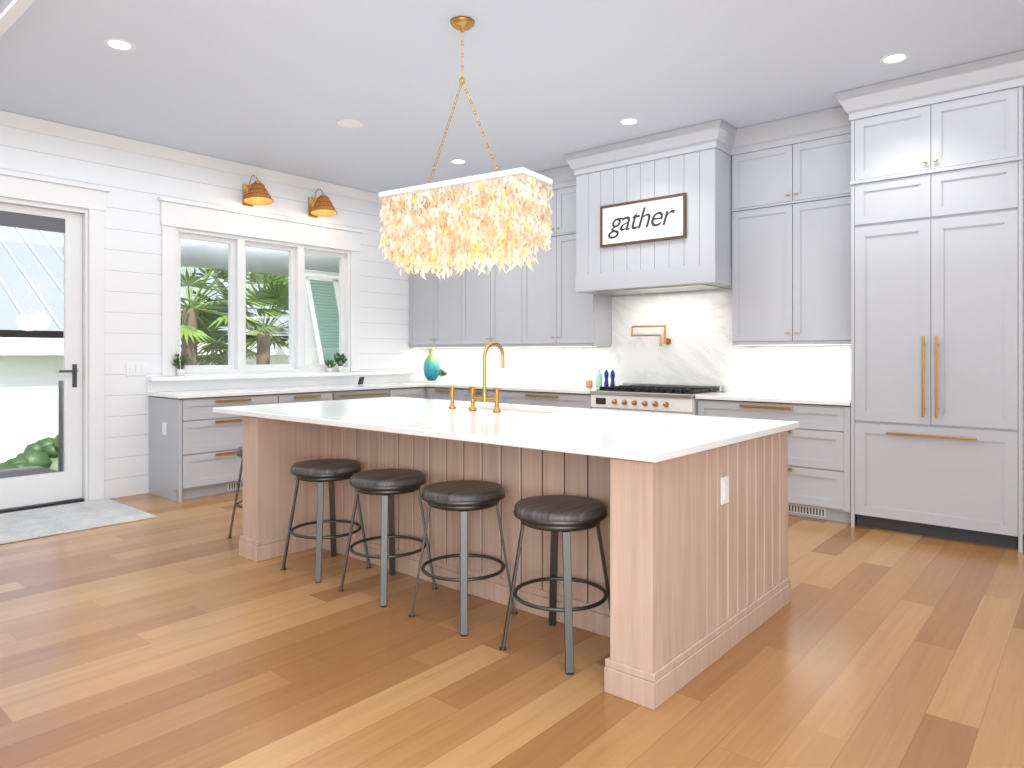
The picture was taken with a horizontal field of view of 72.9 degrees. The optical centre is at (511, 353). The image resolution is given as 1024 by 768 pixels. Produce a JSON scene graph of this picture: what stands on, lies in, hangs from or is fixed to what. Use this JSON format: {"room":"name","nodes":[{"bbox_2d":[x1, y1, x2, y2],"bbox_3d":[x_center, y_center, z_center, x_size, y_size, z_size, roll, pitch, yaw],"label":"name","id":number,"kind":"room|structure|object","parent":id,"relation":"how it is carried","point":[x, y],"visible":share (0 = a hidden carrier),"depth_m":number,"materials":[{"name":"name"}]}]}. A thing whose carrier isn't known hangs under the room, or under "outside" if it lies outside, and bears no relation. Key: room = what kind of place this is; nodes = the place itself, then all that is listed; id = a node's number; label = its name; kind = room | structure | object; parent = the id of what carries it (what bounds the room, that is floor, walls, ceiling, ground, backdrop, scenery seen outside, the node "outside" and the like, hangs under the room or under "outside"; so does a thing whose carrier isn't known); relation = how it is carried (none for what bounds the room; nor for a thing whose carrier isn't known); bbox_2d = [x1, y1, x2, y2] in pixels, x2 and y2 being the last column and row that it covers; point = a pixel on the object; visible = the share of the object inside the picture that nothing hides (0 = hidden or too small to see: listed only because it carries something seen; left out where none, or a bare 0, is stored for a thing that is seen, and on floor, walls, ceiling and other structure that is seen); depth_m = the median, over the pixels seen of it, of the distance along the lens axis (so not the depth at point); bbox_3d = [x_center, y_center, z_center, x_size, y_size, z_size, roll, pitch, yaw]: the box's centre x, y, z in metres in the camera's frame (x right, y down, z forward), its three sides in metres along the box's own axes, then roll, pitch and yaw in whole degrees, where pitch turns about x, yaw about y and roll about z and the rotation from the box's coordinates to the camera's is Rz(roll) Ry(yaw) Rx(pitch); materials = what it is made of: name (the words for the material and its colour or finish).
{"room":"kitchen","nodes":[
{"label":"kitchen","id":0,"kind":"room"},
{"bbox_2d":[173,353,189,375],"bbox_3d":[-3.115,0.101,6.537,0.149,0.220,0.160,0,0,40],"label":"potted plant","id":1,"kind":"object","parent":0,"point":[181,371],"depth_m":6.52,"materials":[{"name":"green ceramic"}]},
{"bbox_2d":[0,125,427,500],"bbox_3d":[-4.037,-0.320,5.655,0.120,3.200,8.980,0,0,40],"label":"wall","id":2,"kind":"structure","parent":0,"point":[137,184],"depth_m":6.34,"materials":[{"name":"white wood"}]},
{"bbox_2d":[0,203,81,508],"bbox_3d":[-4.021,0.020,5.669,0.097,2.460,0.913,0,0,40],"label":"entry door","id":3,"kind":"structure","parent":2,"relation":"in","point":[19,490],"depth_m":5.92,"materials":[{"name":"white paint"}]},
{"bbox_2d":[0,170,109,513],"bbox_3d":[-4.004,-0.087,5.653,0.170,2.735,1.280,0,0,40],"label":"door frame","id":4,"kind":"structure","parent":2,"relation":"attached to","point":[29,187],"depth_m":6.00,"materials":[{"name":"white paint"}]},
{"bbox_2d":[126,362,145,375],"bbox_3d":[-3.407,0.140,6.294,0.011,0.120,0.170,0,0,40],"label":"switch plate","id":5,"kind":"object","parent":2,"relation":"attached to","point":[135,368],"visible":1,"depth_m":6.29,"materials":[{"name":"white plastic"}]},
{"bbox_2d":[0,110,389,204],"bbox_3d":[-4.107,-1.869,5.424,0.070,0.097,8.533,0,0,40],"label":"crown molding","id":6,"kind":"structure","parent":2,"relation":"attached to","point":[24,122],"depth_m":6.48,"materials":[{"name":"white paint"}]},
{"bbox_2d":[62,238,338,275],"bbox_3d":[-1.942,-1.260,10.451,2.895,0.080,7.600,0,0,40],"label":"soffit","id":7,"kind":"structure","parent":2,"relation":"attached to","point":[212,255],"depth_m":8.99,"materials":[{"name":"grey paint"}]},
{"bbox_2d":[243,175,273,206],"bbox_3d":[-2.577,-1.663,6.999,0.360,0.305,0.292,0,0,40],"label":"sconce","id":8,"kind":"object","parent":2,"relation":"attached to","point":[255,193],"visible":1,"depth_m":6.99,"materials":[{"name":"brown wicker"}]},
{"bbox_2d":[158,196,362,375],"bbox_3d":[-2.565,-0.623,7.344,0.170,1.665,2.320,0,0,40],"label":"window frames","id":9,"kind":"structure","parent":2,"relation":"in","point":[237,309],"depth_m":7.13,"materials":[{"name":"white paint"}]},
{"bbox_2d":[147,374,409,389],"bbox_3d":[-2.320,0.304,7.565,0.012,0.100,3.165,0,0,40],"label":"backsplash","id":10,"kind":"structure","parent":2,"relation":"attached to","point":[220,384],"depth_m":7.27,"materials":[{"name":"white stone"}]},
{"bbox_2d":[147,370,414,380],"bbox_3d":[-2.332,0.222,7.576,0.222,0.062,3.165,0,0,40],"label":"window sill ledge","id":11,"kind":"object","parent":2,"relation":"attached to","point":[217,376],"visible":0.98,"depth_m":7.20,"materials":[{"name":"white wood"}]},
{"bbox_2d":[308,188,337,217],"bbox_3d":[-2.078,-1.663,7.586,0.360,0.305,0.292,0,0,40],"label":"sconce","id":12,"kind":"object","parent":2,"relation":"attached to","point":[322,205],"visible":1,"depth_m":7.60,"materials":[{"name":"brown wicker"}]},
{"bbox_2d":[468,50,1023,202],"bbox_3d":[1.072,-1.819,6.479,6.586,0.197,0.412,0,0,40],"label":"crown molding","id":13,"kind":"structure","parent":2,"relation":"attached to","point":[990,75],"depth_m":5.54,"materials":[{"name":"grey wood"}]},
{"bbox_2d":[324,360,336,371],"bbox_3d":[-2.039,0.138,7.808,0.136,0.148,0.151,0,0,40],"label":"potted plant","id":14,"kind":"object","parent":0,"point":[330,369],"depth_m":7.79,"materials":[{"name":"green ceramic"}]},
{"bbox_2d":[334,352,348,371],"bbox_3d":[-1.966,0.096,7.917,0.181,0.231,0.175,0,0,40],"label":"potted plant","id":15,"kind":"object","parent":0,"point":[338,361],"depth_m":7.89,"materials":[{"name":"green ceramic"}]},
{"bbox_2d":[0,490,1023,767],"bbox_3d":[-0.611,1.310,2.739,9.120,0.060,9.220,0,0,40],"label":"floor","id":16,"kind":"structure","parent":0,"point":[180,634],"depth_m":2.83,"materials":[{"name":"brown wood"}]},
{"bbox_2d":[0,498,156,543],"bbox_3d":[-3.577,1.274,5.263,1.030,0.011,1.280,0,0,40],"label":"area rug","id":17,"kind":"object","parent":16,"relation":"on","point":[22,525],"visible":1,"depth_m":5.33,"materials":[{"name":"grey fabric"}]},
{"bbox_2d":[149,394,278,501],"bbox_3d":[-2.795,0.839,6.530,0.630,0.883,0.943,0,0,40],"label":"base cabinet","id":18,"kind":"object","parent":16,"relation":"on","point":[195,442],"depth_m":6.18,"materials":[{"name":"grey wood"}]},
{"bbox_2d":[147,382,424,397],"bbox_3d":[-2.181,0.371,7.240,0.646,0.032,2.851,0,0,40],"label":"countertop","id":19,"kind":"structure","parent":18,"relation":"on","point":[350,385],"depth_m":6.86,"materials":[{"name":"white stone"}]},
{"bbox_2d":[358,377,363,383],"bbox_3d":[-1.729,0.310,7.952,0.033,0.084,0.120,0,0,10],"label":"display","id":20,"kind":"object","parent":19,"relation":"on","point":[361,379],"visible":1,"depth_m":7.93,"materials":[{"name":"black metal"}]},
{"bbox_2d":[227,446,242,537],"bbox_3d":[-1.719,0.965,4.877,0.434,0.631,0.434,0,0,40],"label":"stool","id":21,"kind":"object","parent":16,"relation":"on","point":[239,452],"visible":0.23,"depth_m":4.81,"materials":[{"name":"black metal"}]},
{"bbox_2d":[279,390,334,403],"bbox_3d":[-2.287,0.839,7.127,0.630,0.883,0.625,0,0,40],"label":"base cabinet","id":22,"kind":"object","parent":16,"relation":"on","point":[327,395],"depth_m":6.92,"materials":[{"name":"grey wood"}]},
{"bbox_2d":[280,459,371,582],"bbox_3d":[-1.106,0.965,4.132,0.412,0.631,0.412,0,0,40],"label":"stool","id":23,"kind":"object","parent":16,"relation":"on","point":[322,471],"visible":0.94,"depth_m":4.03,"materials":[{"name":"black metal"}]},
{"bbox_2d":[335,390,394,399],"bbox_3d":[-1.821,0.839,7.675,0.630,0.883,0.814,0,0,40],"label":"base cabinet","id":24,"kind":"object","parent":16,"relation":"on","point":[339,394],"depth_m":7.46,"materials":[{"name":"grey wood"}]},
{"bbox_2d":[338,468,437,607],"bbox_3d":[-0.672,0.965,3.763,0.412,0.631,0.412,0,0,40],"label":"stool","id":25,"kind":"object","parent":16,"relation":"on","point":[388,484],"visible":0.94,"depth_m":3.65,"materials":[{"name":"black metal"}]},
{"bbox_2d":[395,386,425,398],"bbox_3d":[-1.418,0.839,8.149,0.630,0.883,0.558,0,0,40],"label":"base cabinet","id":26,"kind":"object","parent":16,"relation":"on","point":[408,391],"depth_m":8.00,"materials":[{"name":"grey wood"}]},
{"bbox_2d":[425,385,430,398],"bbox_3d":[-1.013,0.839,8.561,0.713,0.882,0.626,0,0,40],"label":"base cabinet","id":27,"kind":"object","parent":16,"relation":"on","point":[428,391],"depth_m":8.12,"materials":[{"name":"grey wood"}]},
{"bbox_2d":[408,480,517,636],"bbox_3d":[-0.238,0.965,3.400,0.412,0.631,0.412,0,0,40],"label":"stool","id":28,"kind":"object","parent":16,"relation":"on","point":[463,497],"visible":1,"depth_m":3.25,"materials":[{"name":"black metal"}]},
{"bbox_2d":[431,389,494,402],"bbox_3d":[-0.365,0.839,8.009,1.102,0.882,0.626,0,0,40],"label":"base cabinet","id":29,"kind":"object","parent":16,"relation":"on","point":[441,394],"depth_m":7.78,"materials":[{"name":"grey wood"}]},
{"bbox_2d":[239,409,791,709],"bbox_3d":[-0.144,0.839,3.990,2.942,0.884,1.442,0,0,40],"label":"kitchen island","id":30,"kind":"object","parent":16,"relation":"on","point":[694,529],"depth_m":3.28,"materials":[{"name":"brown wood"}]},
{"bbox_2d":[213,397,500,424],"bbox_3d":[-1.017,0.368,4.730,1.179,0.032,1.515,0,0,40],"label":"island countertop","id":31,"kind":"structure","parent":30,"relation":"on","point":[307,413],"depth_m":4.54,"materials":[{"name":"white stone"}]},
{"bbox_2d":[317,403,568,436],"bbox_3d":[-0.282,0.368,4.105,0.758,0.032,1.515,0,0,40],"label":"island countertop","id":32,"kind":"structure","parent":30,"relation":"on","point":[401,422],"depth_m":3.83,"materials":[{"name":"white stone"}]},
{"bbox_2d":[449,342,504,411],"bbox_3d":[-0.192,0.139,4.359,0.456,0.426,0.214,0,0,40],"label":"faucet","id":33,"kind":"object","parent":32,"relation":"on","point":[484,398],"visible":1,"depth_m":4.26,"materials":[{"name":"gold metal"}]},
{"bbox_2d":[409,409,798,464],"bbox_3d":[0.501,0.368,3.439,1.306,0.032,1.515,0,0,40],"label":"island countertop","id":34,"kind":"structure","parent":30,"relation":"on","point":[654,438],"depth_m":3.14,"materials":[{"name":"white stone"}]},
{"bbox_2d":[499,389,592,408],"bbox_3d":[0.486,0.839,7.285,1.272,0.882,0.626,0,0,40],"label":"base cabinet","id":35,"kind":"object","parent":16,"relation":"on","point":[557,396],"depth_m":6.99,"materials":[{"name":"grey wood"}]},
{"bbox_2d":[391,381,598,392],"bbox_3d":[-0.161,0.371,7.823,2.966,0.032,0.646,0,0,40],"label":"countertop","id":36,"kind":"structure","parent":35,"relation":"on","point":[458,385],"depth_m":7.48,"materials":[{"name":"white stone"}]},
{"bbox_2d":[416,349,454,382],"bbox_3d":[-0.947,0.149,8.593,0.420,0.410,0.260,0,0,40],"label":"vase","id":37,"kind":"object","parent":36,"relation":"on","point":[431,367],"visible":0.98,"depth_m":8.56,"materials":[{"name":"teal ceramic"}]},
{"bbox_2d":[438,369,446,380],"bbox_3d":[-0.853,0.258,8.505,0.136,0.154,0.113,0,0,40],"label":"potted plant","id":38,"kind":"object","parent":36,"relation":"on","point":[442,373],"visible":1,"depth_m":8.49,"materials":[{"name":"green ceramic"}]},
{"bbox_2d":[586,380,592,387],"bbox_3d":[0.795,0.315,7.136,0.073,0.080,0.073,0,0,28],"label":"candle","id":39,"kind":"object","parent":36,"relation":"on","point":[589,383],"depth_m":7.11,"materials":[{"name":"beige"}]},
{"bbox_2d":[596,365,601,387],"bbox_3d":[0.891,0.234,7.094,0.067,0.240,0.067,0,0,28],"label":"bottle","id":40,"kind":"object","parent":36,"relation":"on","point":[598,376],"depth_m":7.07,"materials":[{"name":"teal glass"}]},
{"bbox_2d":[604,370,607,386],"bbox_3d":[0.961,0.260,7.061,0.052,0.190,0.051,0,0,40],"label":"bottle","id":41,"kind":"object","parent":36,"relation":"on","point":[606,371],"depth_m":7.04,"materials":[{"name":"blue glass"}]},
{"bbox_2d":[608,370,614,385],"bbox_3d":[1.017,0.260,7.013,0.052,0.190,0.051,0,0,40],"label":"bottle","id":42,"kind":"object","parent":36,"relation":"on","point":[612,374],"depth_m":7.00,"materials":[{"name":"blue glass"}]},
{"bbox_2d":[499,495,609,674],"bbox_3d":[0.211,0.965,3.025,0.412,0.631,0.412,0,0,40],"label":"stool","id":43,"kind":"object","parent":16,"relation":"on","point":[565,515],"visible":0.98,"depth_m":2.91,"materials":[{"name":"black metal"}]},
{"bbox_2d":[590,383,722,415],"bbox_3d":[1.332,0.787,6.476,1.041,0.985,0.702,0,0,40],"label":"range","id":44,"kind":"object","parent":16,"relation":"on","point":[660,398],"visible":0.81,"depth_m":6.27,"materials":[{"name":"white metal"}]},
{"bbox_2d":[695,392,856,522],"bbox_3d":[2.241,0.818,5.776,1.230,0.925,0.650,0,0,40],"label":"base cabinet","id":45,"kind":"object","parent":16,"relation":"on","point":[819,462],"visible":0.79,"depth_m":5.35,"materials":[{"name":"grey wood"}]},
{"bbox_2d":[850,86,1023,552],"bbox_3d":[3.090,-0.240,5.021,1.030,3.040,0.698,0,0,40],"label":"cabinet column","id":46,"kind":"structure","parent":16,"relation":"on","point":[937,319],"depth_m":4.75,"materials":[{"name":"grey wood"}]},
{"bbox_2d":[0,0,1023,193],"bbox_3d":[-0.611,-1.940,2.739,9.120,0.040,9.220,0,0,40],"label":"ceiling","id":47,"kind":"structure","parent":0,"point":[283,86],"depth_m":4.69,"materials":[{"name":"white paint"}]},
{"bbox_2d":[0,0,34,36],"bbox_3d":[-0.959,-1.869,2.260,8.790,0.099,0.060,0,0,40],"label":"ceiling beam","id":48,"kind":"structure","parent":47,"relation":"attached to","point":[12,12],"depth_m":3.72,"materials":[{"name":"white paint"}]},
{"bbox_2d":[103,38,135,50],"bbox_3d":[-2.439,-1.917,4.308,0.179,0.004,0.179,0,0,31],"label":"recessed light","id":49,"kind":"object","parent":47,"relation":"in","point":[123,45],"depth_m":4.30,"materials":[{"name":"white paint"}]},
{"bbox_2d":[336,119,363,127],"bbox_3d":[-1.352,-1.917,5.786,0.230,0.005,0.230,0,0,40],"label":"ceiling speaker","id":50,"kind":"object","parent":47,"relation":"attached to","point":[349,123],"visible":1,"depth_m":5.77,"materials":[{"name":"white paint"}]},
{"bbox_2d":[449,159,466,163],"bbox_3d":[-0.536,-1.917,6.930,0.179,0.004,0.179,0,0,34],"label":"recessed light","id":51,"kind":"object","parent":47,"relation":"in","point":[455,161],"depth_m":6.92,"materials":[{"name":"white paint"}]},
{"bbox_2d":[378,16,553,278],"bbox_3d":[-0.286,-1.181,4.014,1.069,1.474,0.348,0,0,34],"label":"pendant","id":52,"kind":"object","parent":47,"relation":"hanging from","point":[490,197],"visible":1,"depth_m":3.89,"materials":[{"name":"beige"}]},
{"bbox_2d":[618,118,639,125],"bbox_3d":[0.971,-1.917,5.739,0.179,0.004,0.179,0,0,4],"label":"recessed light","id":53,"kind":"object","parent":47,"relation":"in","point":[628,121],"depth_m":5.73,"materials":[{"name":"white paint"}]},
{"bbox_2d":[879,53,909,64],"bbox_3d":[2.489,-1.917,4.513,0.179,0.004,0.179,0,0,31],"label":"recessed light","id":54,"kind":"object","parent":47,"relation":"in","point":[889,59],"depth_m":4.51,"materials":[{"name":"white paint"}]},
{"bbox_2d":[472,288,849,396],"bbox_3d":[2.338,-0.320,6.204,9.120,3.200,0.120,0,0,40],"label":"wall","id":55,"kind":"structure","parent":0,"point":[682,292],"depth_m":6.70,"materials":[{"name":"white paint"}]},
{"bbox_2d":[409,209,464,345],"bbox_3d":[-0.817,-0.929,8.578,0.989,1.660,0.346,0,0,40],"label":"upper cabinet","id":56,"kind":"object","parent":55,"relation":"attached to","point":[436,304],"depth_m":8.43,"materials":[{"name":"grey wood"}]},
{"bbox_2d":[465,198,524,345],"bbox_3d":[-0.133,-0.929,7.996,1.048,1.660,0.346,0,0,40],"label":"upper cabinet","id":57,"kind":"object","parent":55,"relation":"attached to","point":[494,300],"depth_m":7.83,"materials":[{"name":"grey wood"}]},
{"bbox_2d":[525,186,611,345],"bbox_3d":[0.552,-0.929,7.413,0.989,1.660,0.346,0,0,40],"label":"upper cabinet","id":58,"kind":"object","parent":55,"relation":"attached to","point":[544,304],"depth_m":7.22,"materials":[{"name":"grey wood"}]},
{"bbox_2d":[428,290,850,396],"bbox_3d":[0.915,-0.117,7.325,5.251,0.942,0.014,0,0,40],"label":"backsplash","id":59,"kind":"structure","parent":55,"relation":"attached to","point":[700,349],"depth_m":6.75,"materials":[{"name":"white stone"}]},
{"bbox_2d":[631,325,670,345],"bbox_3d":[1.366,-0.175,6.856,0.401,0.210,0.113,0,0,40],"label":"pot filler","id":60,"kind":"object","parent":59,"relation":"attached to","point":[667,341],"visible":1,"depth_m":6.77,"materials":[{"name":"gold metal"}]},
{"bbox_2d":[575,148,731,295],"bbox_3d":[1.372,-1.176,6.503,1.424,1.168,0.670,0,0,40],"label":"range hood","id":61,"kind":"object","parent":55,"relation":"attached to","point":[699,257],"visible":0.85,"depth_m":6.12,"materials":[{"name":"grey wood"}]},
{"bbox_2d":[600,193,686,247],"bbox_3d":[1.163,-1.188,6.230,0.865,0.385,0.024,0,0,40],"label":"gather sign","id":62,"kind":"object","parent":61,"relation":"attached to","point":[661,218],"visible":1,"depth_m":6.21,"materials":[{"name":"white wood"}]},
{"bbox_2d":[731,133,850,345],"bbox_3d":[2.406,-0.914,5.816,1.030,1.691,0.374,0,0,40],"label":"upper cabinet","id":63,"kind":"object","parent":55,"relation":"attached to","point":[791,244],"visible":0.81,"depth_m":5.69,"materials":[{"name":"grey wood"}]},
{"label":"outside","id":64,"kind":"structure","parent":0,"visible":0},
{"bbox_3d":[-11.990,4.305,16.770,100.000,0.050,110.000,0,0,40],"label":"ground","id":65,"kind":"structure","parent":64,"visible":0},
{"bbox_2d":[0,435,57,471],"bbox_3d":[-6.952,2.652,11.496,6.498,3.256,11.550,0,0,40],"label":"bush","id":66,"kind":"object","parent":65,"relation":"on","point":[28,455],"depth_m":8.56,"materials":[{"name":"green plant"}]},
{"bbox_2d":[0,381,63,478],"bbox_3d":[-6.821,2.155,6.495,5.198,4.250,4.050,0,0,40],"label":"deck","id":67,"kind":"object","parent":65,"relation":"on","point":[21,471],"depth_m":7.11,"materials":[{"name":"grey"}]},
{"bbox_2d":[0,226,288,462],"bbox_3d":[-17.819,-0.350,16.478,15.500,9.260,34.800,0,0,40],"label":"house","id":68,"kind":"structure","parent":65,"relation":"on","point":[42,339],"depth_m":14.72,"materials":[{"name":"white"}]},
{"bbox_2d":[305,269,338,363],"bbox_3d":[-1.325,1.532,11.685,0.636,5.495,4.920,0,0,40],"label":"shutter","id":69,"kind":"object","parent":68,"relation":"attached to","point":[316,317],"depth_m":10.02,"materials":[{"name":"teal wood"}]},
{"bbox_2d":[181,291,256,364],"bbox_3d":[-6.702,1.460,14.300,2.696,5.648,3.121,0,0,40],"label":"palm tree","id":70,"kind":"object","parent":65,"relation":"on","point":[210,328],"depth_m":14.18,"materials":[{"name":"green plant"}]},
{"bbox_2d":[181,265,288,364],"bbox_3d":[-5.724,0.838,12.400,3.385,6.890,3.528,0,0,40],"label":"palm tree","id":71,"kind":"object","parent":65,"relation":"on","point":[186,317],"depth_m":12.44,"materials":[{"name":"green plant"}]},
{"bbox_2d":[189,273,288,364],"bbox_3d":[-5.158,1.154,14.582,3.189,6.260,3.153,0,0,40],"label":"palm tree","id":72,"kind":"object","parent":65,"relation":"on","point":[272,291],"depth_m":14.12,"materials":[{"name":"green plant"}]}
]}

